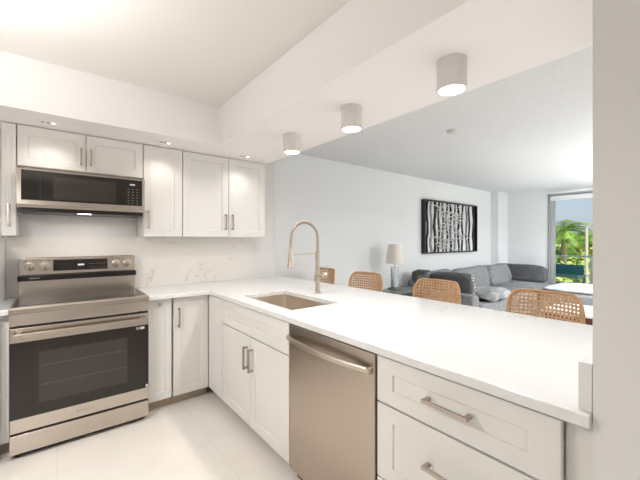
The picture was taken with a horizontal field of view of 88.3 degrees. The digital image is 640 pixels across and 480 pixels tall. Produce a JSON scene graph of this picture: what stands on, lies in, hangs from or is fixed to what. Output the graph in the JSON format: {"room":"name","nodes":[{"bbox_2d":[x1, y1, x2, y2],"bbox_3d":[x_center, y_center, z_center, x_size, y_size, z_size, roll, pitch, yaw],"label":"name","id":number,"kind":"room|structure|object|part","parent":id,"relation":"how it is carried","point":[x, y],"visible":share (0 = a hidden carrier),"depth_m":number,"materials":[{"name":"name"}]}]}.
{"room":"kitchen","nodes":[
{"label":"kitchen","id":0,"kind":"room"},
{"bbox_2d":[0,131,274,371],"bbox_3d":[-1.969,0.038,2.855,3.485,2.600,0.280,0,0,-39],"label":"wall","id":1,"kind":"structure","parent":0,"point":[31,225],"depth_m":2.84,"materials":[{"name":"white paint"}]},
{"bbox_2d":[1,122,19,235],"bbox_3d":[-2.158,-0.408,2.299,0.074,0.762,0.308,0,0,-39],"label":"upper cabinet","id":2,"kind":"object","parent":1,"relation":"attached to","point":[10,215],"visible":0.98,"depth_m":2.21,"materials":[{"name":"white paint"}]},
{"bbox_3d":[-2.075,-0.170,2.192,0.012,0.150,0.038,0,0,-39],"label":"handle","id":3,"kind":"part","parent":2,"relation":"part of","materials":[{"name":"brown metal"}]},
{"bbox_2d":[17,124,142,179],"bbox_3d":[-1.827,-0.648,2.563,0.764,0.282,0.308,0,0,-39],"label":"upper cabinet","id":4,"kind":"object","parent":1,"relation":"attached to","point":[37,148],"visible":0.99,"depth_m":2.44,"materials":[{"name":"white paint"}]},
{"bbox_3d":[-1.911,-0.647,2.361,0.379,0.277,0.020,0,0,-39],"label":"door","id":5,"kind":"part","parent":4,"relation":"part of","materials":[{"name":"white paint"}]},
{"bbox_2d":[16,167,144,217],"bbox_3d":[-1.808,-0.334,2.537,0.760,0.292,0.370,0,0,-39],"label":"microwave","id":6,"kind":"object","parent":4,"relation":"attached to","point":[38,191],"visible":1,"depth_m":2.37,"materials":[{"name":"silver metal"}]},
{"bbox_3d":[-1.692,-0.368,2.396,0.714,0.200,0.004,0,0,-39],"label":"glass","id":7,"kind":"part","parent":6,"relation":"part of","materials":[{"name":"black glass"}]},
{"bbox_3d":[-1.766,-0.617,2.439,0.012,0.125,0.038,0,0,-39],"label":"handle","id":8,"kind":"part","parent":4,"relation":"part of","materials":[{"name":"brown metal"}]},
{"bbox_3d":[-1.720,-0.617,2.476,0.012,0.125,0.038,0,0,-39],"label":"handle","id":9,"kind":"part","parent":4,"relation":"part of","materials":[{"name":"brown metal"}]},
{"bbox_3d":[-1.611,-0.647,2.600,0.379,0.277,0.020,0,0,-39],"label":"door","id":10,"kind":"part","parent":4,"relation":"part of","materials":[{"name":"white paint"}]},
{"bbox_2d":[2,236,252,297],"bbox_3d":[-1.875,0.199,2.739,2.887,0.450,0.019,0,0,-39],"label":"backsplash","id":11,"kind":"structure","parent":1,"relation":"attached to","point":[159,261],"depth_m":3.04,"materials":[{"name":"white stone"}]},
{"bbox_2d":[198,261,204,272],"bbox_3d":[-1.175,0.266,3.280,0.072,0.116,0.008,0,0,-39],"label":"wall outlet","id":12,"kind":"object","parent":11,"relation":"attached to","point":[201,264],"visible":1,"depth_m":3.27,"materials":[{"name":"white plastic"}]},
{"bbox_2d":[137,145,181,236],"bbox_3d":[-1.405,-0.408,2.900,0.308,0.762,0.308,0,0,-39],"label":"upper cabinet","id":13,"kind":"object","parent":1,"relation":"attached to","point":[162,167],"visible":1,"depth_m":2.81,"materials":[{"name":"white paint"}]},
{"bbox_3d":[-1.414,-0.170,2.720,0.012,0.150,0.038,0,0,-39],"label":"handle","id":14,"kind":"part","parent":13,"relation":"part of","materials":[{"name":"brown metal"}]},
{"bbox_2d":[182,151,264,237],"bbox_3d":[-0.963,-0.408,3.253,0.817,0.762,0.308,0,0,-39],"label":"upper cabinet","id":15,"kind":"object","parent":1,"relation":"attached to","point":[222,197],"visible":1,"depth_m":3.13,"materials":[{"name":"white paint"}]},
{"bbox_3d":[-1.050,-0.407,3.048,0.421,0.757,0.020,0,0,-39],"label":"door","id":16,"kind":"part","parent":15,"relation":"part of","materials":[{"name":"white paint"}]},
{"bbox_3d":[-0.893,-0.170,3.136,0.012,0.150,0.038,0,0,-39],"label":"handle","id":17,"kind":"part","parent":15,"relation":"part of","materials":[{"name":"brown metal"}]},
{"bbox_3d":[-0.730,-0.407,3.303,0.390,0.757,0.020,0,0,-39],"label":"door","id":18,"kind":"part","parent":15,"relation":"part of","materials":[{"name":"white paint"}]},
{"bbox_2d":[0,0,349,106],"bbox_3d":[-0.142,-1.187,0.347,3.210,0.150,5.920,0,0,-39],"label":"ceiling","id":19,"kind":"structure","parent":0,"point":[203,51],"depth_m":1.80,"materials":[{"name":"white paint"}]},
{"bbox_2d":[0,313,542,479],"bbox_3d":[2.248,1.398,2.434,9.550,0.120,6.200,0,0,-39],"label":"floor","id":20,"kind":"structure","parent":0,"point":[200,437],"depth_m":2.06,"materials":[{"name":"beige tile"}]},
{"bbox_2d":[0,315,9,452],"bbox_3d":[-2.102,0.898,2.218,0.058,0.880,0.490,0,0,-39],"label":"base cabinet","id":21,"kind":"object","parent":20,"relation":"on","point":[4,320],"visible":0.45,"depth_m":2.03,"materials":[{"name":"white paint"}]},
{"bbox_2d":[0,297,16,315],"bbox_3d":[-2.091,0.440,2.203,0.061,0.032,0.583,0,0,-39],"label":"countertop","id":22,"kind":"structure","parent":21,"relation":"on","point":[4,307],"depth_m":2.10,"materials":[{"name":"white stone"}]},
{"bbox_2d":[9,255,148,456],"bbox_3d":[-1.735,0.734,2.420,0.762,1.208,0.643,0,0,-39],"label":"range","id":23,"kind":"object","parent":20,"relation":"on","point":[79,326],"visible":1,"depth_m":2.23,"materials":[{"name":"silver metal"}]},
{"bbox_3d":[-2.104,0.195,2.388,0.060,0.060,0.034,0,0,-39],"label":"knob","id":24,"kind":"part","parent":23,"relation":"part of","materials":[{"name":"silver metal"}]},
{"bbox_3d":[-2.037,0.195,2.441,0.060,0.060,0.034,0,0,-39],"label":"knob","id":25,"kind":"part","parent":23,"relation":"part of","materials":[{"name":"silver metal"}]},
{"bbox_3d":[-1.903,0.196,2.631,0.738,0.132,0.094,0,0,-39],"label":"control panel","id":26,"kind":"part","parent":23,"relation":"part of","materials":[{"name":"silver metal"}]},
{"bbox_3d":[-1.581,0.857,2.227,0.758,0.637,0.034,0,0,-39],"label":"oven door","id":27,"kind":"part","parent":23,"relation":"part of","materials":[{"name":"silver metal"}]},
{"bbox_3d":[-1.569,0.859,2.212,0.756,0.465,0.004,0,0,-39],"label":"oven glass","id":28,"kind":"part","parent":23,"relation":"part of","materials":[{"name":"black glass"}]},
{"bbox_3d":[-1.584,0.468,2.231,0.758,0.113,0.056,0,0,-39],"label":"rail","id":29,"kind":"part","parent":23,"relation":"part of","materials":[{"name":"silver metal"}]},
{"bbox_3d":[-1.581,1.246,2.227,0.758,0.116,0.034,0,0,-39],"label":"drawer","id":30,"kind":"part","parent":23,"relation":"part of","materials":[{"name":"silver metal"}]},
{"bbox_2d":[12,288,145,306],"bbox_3d":[-1.738,0.421,2.424,0.738,0.023,0.438,0,0,-39],"label":"cooktop","id":31,"kind":"object","parent":23,"relation":"in","point":[40,298],"depth_m":2.41,"materials":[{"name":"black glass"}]},
{"bbox_3d":[-1.595,1.317,2.245,0.722,0.018,0.020,0,0,-39],"label":"shadow panel","id":32,"kind":"part","parent":23,"relation":"part of","materials":[{"name":"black metal"}]},
{"bbox_3d":[-1.552,0.577,2.191,0.722,0.026,0.058,0,0,-39],"label":"handle","id":33,"kind":"part","parent":23,"relation":"part of","materials":[{"name":"silver metal"}]},
{"bbox_3d":[-1.684,0.195,2.723,0.060,0.060,0.034,0,0,-39],"label":"knob","id":34,"kind":"part","parent":23,"relation":"part of","materials":[{"name":"silver metal"}]},
{"bbox_3d":[-1.621,0.195,2.773,0.060,0.060,0.034,0,0,-39],"label":"knob","id":35,"kind":"part","parent":23,"relation":"part of","materials":[{"name":"silver metal"}]},
{"bbox_2d":[148,298,170,409],"bbox_3d":[-1.402,0.898,2.769,0.185,0.880,0.522,0,0,-39],"label":"base cabinet","id":36,"kind":"object","parent":20,"relation":"on","point":[159,312],"visible":0.72,"depth_m":2.59,"materials":[{"name":"white paint"}]},
{"bbox_2d":[170,295,207,403],"bbox_3d":[-1.208,0.898,2.914,0.291,0.880,0.538,0,0,-39],"label":"base cabinet","id":37,"kind":"object","parent":20,"relation":"on","point":[189,315],"visible":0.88,"depth_m":2.73,"materials":[{"name":"white paint"}]},
{"bbox_3d":[-1.134,0.624,2.653,0.012,0.157,0.038,0,0,-39],"label":"handle","id":38,"kind":"part","parent":37,"relation":"part of","materials":[{"name":"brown metal"}]},
{"bbox_2d":[209,294,222,399],"bbox_3d":[-0.630,0.898,2.897,0.600,0.880,0.315,0,0,-39],"label":"base cabinet","id":39,"kind":"object","parent":20,"relation":"on","point":[215,303],"visible":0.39,"depth_m":2.70,"materials":[{"name":"white paint"}]},
{"bbox_2d":[223,294,323,463],"bbox_3d":[-0.249,0.898,2.389,0.638,0.880,0.945,0,0,-39],"label":"base cabinet","id":40,"kind":"object","parent":20,"relation":"on","point":[255,343],"visible":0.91,"depth_m":2.13,"materials":[{"name":"white paint"}]},
{"bbox_3d":[-0.608,0.956,2.405,0.020,0.601,0.469,0,0,-39],"label":"door","id":41,"kind":"part","parent":40,"relation":"part of","materials":[{"name":"white paint"}]},
{"bbox_3d":[-0.507,0.797,2.232,0.038,0.155,0.012,0,0,-39],"label":"handle","id":42,"kind":"part","parent":40,"relation":"part of","materials":[{"name":"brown metal"}]},
{"bbox_3d":[-0.460,0.797,2.172,0.038,0.155,0.012,0,0,-39],"label":"handle","id":43,"kind":"part","parent":40,"relation":"part of","materials":[{"name":"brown metal"}]},
{"bbox_3d":[-0.461,0.556,2.220,0.020,0.181,0.943,0,0,-39],"label":"drawer","id":44,"kind":"part","parent":40,"relation":"part of","materials":[{"name":"white paint"}]},
{"bbox_3d":[-0.313,0.956,2.035,0.020,0.601,0.469,0,0,-39],"label":"door","id":45,"kind":"part","parent":40,"relation":"part of","materials":[{"name":"white paint"}]},
{"bbox_2d":[314,267,334,283],"bbox_3d":[-0.089,0.838,3.826,0.501,1.004,0.460,0,0,-31],"label":"counter stool","id":46,"kind":"object","parent":20,"relation":"on","point":[330,278],"visible":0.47,"depth_m":3.95,"materials":[{"name":"wicker"}]},
{"bbox_2d":[286,324,379,479],"bbox_3d":[0.227,0.900,1.749,0.633,0.876,0.633,0,0,-39],"label":"dishwasher","id":47,"kind":"object","parent":20,"relation":"on","point":[333,399],"visible":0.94,"depth_m":1.55,"materials":[{"name":"silver metal"}]},
{"bbox_3d":[0.003,0.535,1.571,0.060,0.026,0.612,0,0,-39],"label":"handle","id":48,"kind":"part","parent":47,"relation":"part of","materials":[{"name":"silver metal"}]},
{"bbox_2d":[348,271,382,291],"bbox_3d":[0.344,0.838,3.284,0.501,1.004,0.460,0,0,-43],"label":"counter stool","id":49,"kind":"object","parent":20,"relation":"on","point":[377,279],"visible":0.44,"depth_m":3.45,"materials":[{"name":"wicker"}]},
{"bbox_2d":[383,286,423,296],"bbox_3d":[1.178,1.033,4.856,0.600,0.610,0.400,0,0,-39],"label":"console table","id":50,"kind":"object","parent":20,"relation":"on","point":[404,290],"visible":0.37,"depth_m":4.75,"materials":[{"name":"grey wood"}]},
{"bbox_2d":[385,244,403,289],"bbox_3d":[1.098,0.396,4.843,0.276,0.665,0.276,0,0,-39],"label":"table lamp","id":51,"kind":"object","parent":50,"relation":"on","point":[394,255],"visible":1,"depth_m":4.77,"materials":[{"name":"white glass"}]},
{"bbox_3d":[1.098,0.203,4.843,0.276,0.280,0.276,0,0,-39],"label":"lamp shade","id":52,"kind":"part","parent":51,"relation":"part of","materials":[{"name":"white fabric"}]},
{"bbox_2d":[412,278,460,303],"bbox_3d":[0.841,0.838,2.661,0.501,1.004,0.460,0,0,-39],"label":"counter stool","id":53,"kind":"object","parent":20,"relation":"on","point":[455,285],"visible":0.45,"depth_m":2.82,"materials":[{"name":"wicker"}]},
{"bbox_2d":[377,355,565,479],"bbox_3d":[0.646,0.898,1.268,0.638,0.880,0.626,0,0,-39],"label":"base cabinet","id":54,"kind":"object","parent":20,"relation":"on","point":[430,426],"visible":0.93,"depth_m":1.08,"materials":[{"name":"white paint"}]},
{"bbox_2d":[137,276,592,428],"bbox_3d":[-0.093,0.440,2.217,1.539,0.032,3.154,0,0,-39],"label":"countertop","id":55,"kind":"structure","parent":54,"relation":"on","point":[528,361],"depth_m":1.50,"materials":[{"name":"white stone"}]},
{"bbox_2d":[253,294,327,309],"bbox_3d":[-0.232,0.556,2.380,0.391,0.199,0.688,0,0,-39],"label":"sink","id":56,"kind":"object","parent":55,"relation":"in","point":[289,302],"visible":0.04,"depth_m":2.67,"materials":[{"name":"silver metal"}]},
{"bbox_2d":[287,220,326,293],"bbox_3d":[-0.090,0.136,2.558,0.358,0.576,0.096,0,0,-39],"label":"kitchen faucet","id":57,"kind":"object","parent":55,"relation":"on","point":[318,275],"visible":1,"depth_m":2.61,"materials":[{"name":"silver metal"}]},
{"bbox_3d":[-0.129,0.109,2.549,0.281,0.008,0.050,0,0,-39],"label":"support rod","id":58,"kind":"part","parent":57,"relation":"part of","materials":[{"name":"silver metal"}]},
{"bbox_3d":[0.016,0.256,2.628,0.105,0.095,0.073,0,0,-39],"label":"lever","id":59,"kind":"part","parent":57,"relation":"part of","materials":[{"name":"silver metal"}]},
{"bbox_2d":[578,350,592,412],"bbox_3d":[1.069,0.364,1.146,1.056,0.120,0.028,0,0,-39],"label":"side splash","id":60,"kind":"object","parent":55,"relation":"on","point":[585,365],"visible":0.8,"depth_m":0.82,"materials":[{"name":"white stone"}]},
{"bbox_3d":[0.412,0.782,1.081,0.038,0.012,0.165,0,0,-39],"label":"handle","id":61,"kind":"part","parent":54,"relation":"part of","materials":[{"name":"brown metal"}]},
{"bbox_3d":[0.412,0.553,1.081,0.038,0.012,0.165,0,0,-39],"label":"handle","id":62,"kind":"part","parent":54,"relation":"part of","materials":[{"name":"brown metal"}]},
{"bbox_3d":[0.434,0.802,1.099,0.020,0.294,0.624,0,0,-39],"label":"drawer","id":63,"kind":"part","parent":54,"relation":"part of","materials":[{"name":"white paint"}]},
{"bbox_2d":[566,421,592,479],"bbox_3d":[0.671,0.898,0.847,0.015,0.880,0.060,0,0,-39],"label":"trim","id":64,"kind":"structure","parent":54,"relation":"attached to","point":[579,440],"depth_m":0.84,"materials":[{"name":"white paint"}]},
{"bbox_2d":[403,263,592,314],"bbox_3d":[3.390,0.906,5.450,3.600,0.864,2.312,0,0,-39],"label":"sectional sofa","id":65,"kind":"object","parent":20,"relation":"on","point":[495,275],"visible":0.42,"depth_m":5.76,"materials":[{"name":"grey fabric"}]},
{"bbox_2d":[412,269,430,285],"bbox_3d":[1.629,0.671,5.265,0.309,0.398,0.228,0,0,43],"label":"sofa pillow","id":66,"kind":"object","parent":65,"relation":"on","point":[417,272],"visible":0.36,"depth_m":5.22,"materials":[{"name":"grey fabric"}]},
{"bbox_2d":[417,269,451,288],"bbox_3d":[1.904,0.708,5.358,0.814,0.444,0.289,0,-12,-39],"label":"cushion","id":67,"kind":"object","parent":65,"relation":"on","point":[427,275],"depth_m":5.16,"materials":[{"name":"grey fabric"}]},
{"bbox_3d":[1.709,1.008,4.832,0.200,0.540,1.180,0,0,-39],"label":"arm","id":68,"kind":"part","parent":65,"relation":"part of","materials":[{"name":"grey fabric"}]},
{"bbox_2d":[429,272,475,294],"bbox_3d":[1.955,0.675,4.874,0.244,0.398,0.689,0,0,-40],"label":"sofa pillow","id":69,"kind":"object","parent":65,"relation":"on","point":[466,282],"visible":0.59,"depth_m":4.67,"materials":[{"name":"grey fabric"}]},
{"bbox_2d":[451,265,489,286],"bbox_3d":[2.718,0.706,6.008,1.226,0.446,0.289,0,-12,-39],"label":"cushion","id":70,"kind":"object","parent":65,"relation":"on","point":[481,275],"depth_m":5.98,"materials":[{"name":"grey fabric"}]},
{"bbox_2d":[475,285,510,301],"bbox_3d":[2.481,0.786,4.899,0.668,0.186,0.540,0,0,-39],"label":"throw","id":71,"kind":"object","parent":65,"relation":"on","point":[492,294],"visible":0.72,"depth_m":4.68,"materials":[{"name":"white fur"}]},
{"bbox_2d":[479,299,509,310],"bbox_3d":[2.280,0.970,5.178,1.162,0.271,1.060,0,0,-39],"label":"seat cushion","id":72,"kind":"object","parent":65,"relation":"on","point":[500,305],"depth_m":4.71,"materials":[{"name":"grey fabric"}]},
{"bbox_2d":[483,263,511,284],"bbox_3d":[3.576,0.706,6.690,0.948,0.448,0.294,0,-12,-39],"label":"cushion","id":73,"kind":"object","parent":65,"relation":"on","point":[499,274],"depth_m":6.50,"materials":[{"name":"grey fabric"}]},
{"bbox_2d":[489,285,535,304],"bbox_3d":[3.129,0.969,5.848,1.119,0.283,1.086,0,0,-39],"label":"seat cushion","id":74,"kind":"object","parent":65,"relation":"on","point":[510,288],"depth_m":5.80,"materials":[{"name":"grey fabric"}]},
{"bbox_2d":[505,263,547,282],"bbox_3d":[4.269,0.698,6.992,0.278,0.384,0.927,0,0,-38],"label":"bolster cushion","id":75,"kind":"object","parent":65,"relation":"on","point":[519,272],"visible":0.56,"depth_m":6.78,"materials":[{"name":"grey fabric"}]},
{"bbox_2d":[496,280,557,299],"bbox_3d":[4.016,0.970,6.538,1.184,0.266,1.046,0,0,-39],"label":"seat cushion","id":76,"kind":"object","parent":65,"relation":"on","point":[508,283],"depth_m":6.35,"materials":[{"name":"grey fabric"}]},
{"bbox_2d":[539,289,592,305],"bbox_3d":[4.635,0.974,5.703,1.328,0.218,1.154,0,0,-39],"label":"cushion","id":77,"kind":"object","parent":65,"relation":"on","point":[587,299],"depth_m":5.24,"materials":[{"name":"grey fabric"}]},
{"bbox_2d":[544,282,592,294],"bbox_3d":[4.613,0.843,5.727,1.214,0.072,0.987,0,0,-39],"label":"quilt","id":78,"kind":"object","parent":65,"relation":"on","point":[582,288],"visible":0.52,"depth_m":5.68,"materials":[{"name":"white fabric"}]},
{"bbox_2d":[505,288,585,323],"bbox_3d":[1.328,0.838,2.052,0.501,1.004,0.460,0,0,-39],"label":"counter stool","id":79,"kind":"object","parent":20,"relation":"on","point":[520,291],"visible":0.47,"depth_m":2.18,"materials":[{"name":"wicker"}]},
{"bbox_2d":[541,302,592,324],"bbox_3d":[3.589,1.128,4.208,0.760,0.420,1.100,0,0,-39],"label":"coffee table","id":80,"kind":"object","parent":20,"relation":"on","point":[588,309],"visible":0.08,"depth_m":4.21,"materials":[{"name":"white"}]},
{"bbox_2d":[0,0,592,164],"bbox_3d":[-0.142,-0.952,0.347,3.210,0.320,5.920,0,0,-39],"label":"ceiling","id":81,"kind":"structure","parent":0,"point":[379,56],"depth_m":1.84,"materials":[{"name":"white paint"}]},
{"bbox_2d":[38,120,57,124],"bbox_3d":[-1.825,-0.788,2.213,0.100,0.006,0.044,0,0,-39],"label":"recessed light","id":82,"kind":"object","parent":81,"relation":"in","point":[42,121],"visible":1,"depth_m":2.21,"materials":[{"name":"white metal"}]},
{"bbox_2d":[284,133,300,154],"bbox_3d":[-0.211,-0.726,2.493,0.128,0.130,0.128,0,0,-39],"label":"ceiling light","id":83,"kind":"object","parent":81,"relation":"in","point":[292,141],"visible":1,"depth_m":2.44,"materials":[{"name":"white metal"}]},
{"bbox_2d":[341,104,361,132],"bbox_3d":[0.189,-0.726,1.975,0.128,0.130,0.128,0,0,-39],"label":"ceiling light","id":84,"kind":"object","parent":81,"relation":"in","point":[351,114],"visible":1,"depth_m":1.92,"materials":[{"name":"white metal"}]},
{"bbox_2d":[436,53,467,96],"bbox_3d":[0.583,-0.726,1.458,0.128,0.130,0.128,0,0,-39],"label":"ceiling light","id":85,"kind":"object","parent":81,"relation":"in","point":[451,69],"visible":1,"depth_m":1.41,"materials":[{"name":"white metal"}]},
{"bbox_2d":[275,154,490,289],"bbox_3d":[1.825,0.038,5.916,6.265,2.600,0.230,0,0,-39],"label":"wall","id":86,"kind":"structure","parent":0,"point":[356,212],"depth_m":4.73,"materials":[{"name":"white paint"}]},
{"bbox_2d":[421,199,476,253],"bbox_3d":[2.507,-0.234,6.268,1.870,0.945,0.068,0,0,-39],"label":"wall art","id":87,"kind":"object","parent":86,"relation":"attached to","point":[446,227],"visible":1,"depth_m":6.17,"materials":[{"name":"black"}]},
{"bbox_2d":[300,46,592,192],"bbox_3d":[3.574,-1.167,3.345,6.340,0.190,5.970,0,0,-39],"label":"ceiling","id":88,"kind":"structure","parent":0,"point":[531,129],"depth_m":3.52,"materials":[{"name":"white paint"}]},
{"bbox_2d":[447,129,458,134],"bbox_3d":[1.301,-1.054,3.227,0.116,0.036,0.116,0,0,-39],"label":"smoke detector","id":89,"kind":"object","parent":88,"relation":"attached to","point":[450,131],"visible":1,"depth_m":3.19,"materials":[{"name":"white plastic"}]},
{"bbox_2d":[491,191,507,264],"bbox_3d":[4.047,0.133,7.441,0.490,2.410,0.160,0,0,-39],"label":"wall column","id":90,"kind":"structure","parent":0,"point":[499,200],"depth_m":7.32,"materials":[{"name":"white paint"}]},
{"bbox_2d":[508,184,592,282],"bbox_3d":[6.129,0.038,5.386,0.200,2.600,5.970,0,0,-39],"label":"wall","id":91,"kind":"structure","parent":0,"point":[527,210],"depth_m":7.18,"materials":[{"name":"white paint"}]},
{"bbox_2d":[545,187,592,283],"bbox_3d":[5.855,0.166,5.669,0.195,2.345,3.355,0,0,-39],"label":"window","id":92,"kind":"structure","parent":91,"relation":"attached to","point":[570,222],"depth_m":6.63,"materials":[{"name":"clear glass"}]},
{"bbox_3d":[5.793,-0.985,5.619,0.035,0.045,3.355,0,0,-39],"label":"header trim","id":93,"kind":"part","parent":92,"relation":"part of","materials":[{"name":"white"}]},
{"bbox_2d":[550,193,592,200],"bbox_3d":[5.787,-0.855,5.598,0.016,0.085,3.210,0,0,-39],"label":"roller blind","id":94,"kind":"object","parent":91,"relation":"attached to","point":[589,195],"visible":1,"depth_m":6.56,"materials":[{"name":"white fabric"}]},
{"bbox_2d":[593,0,639,479],"bbox_3d":[1.964,0.038,0.041,1.080,2.600,2.813,0,0,-39],"label":"wall","id":95,"kind":"structure","parent":0,"point":[616,23],"depth_m":0.77,"materials":[{"name":"white paint"}]}
]}

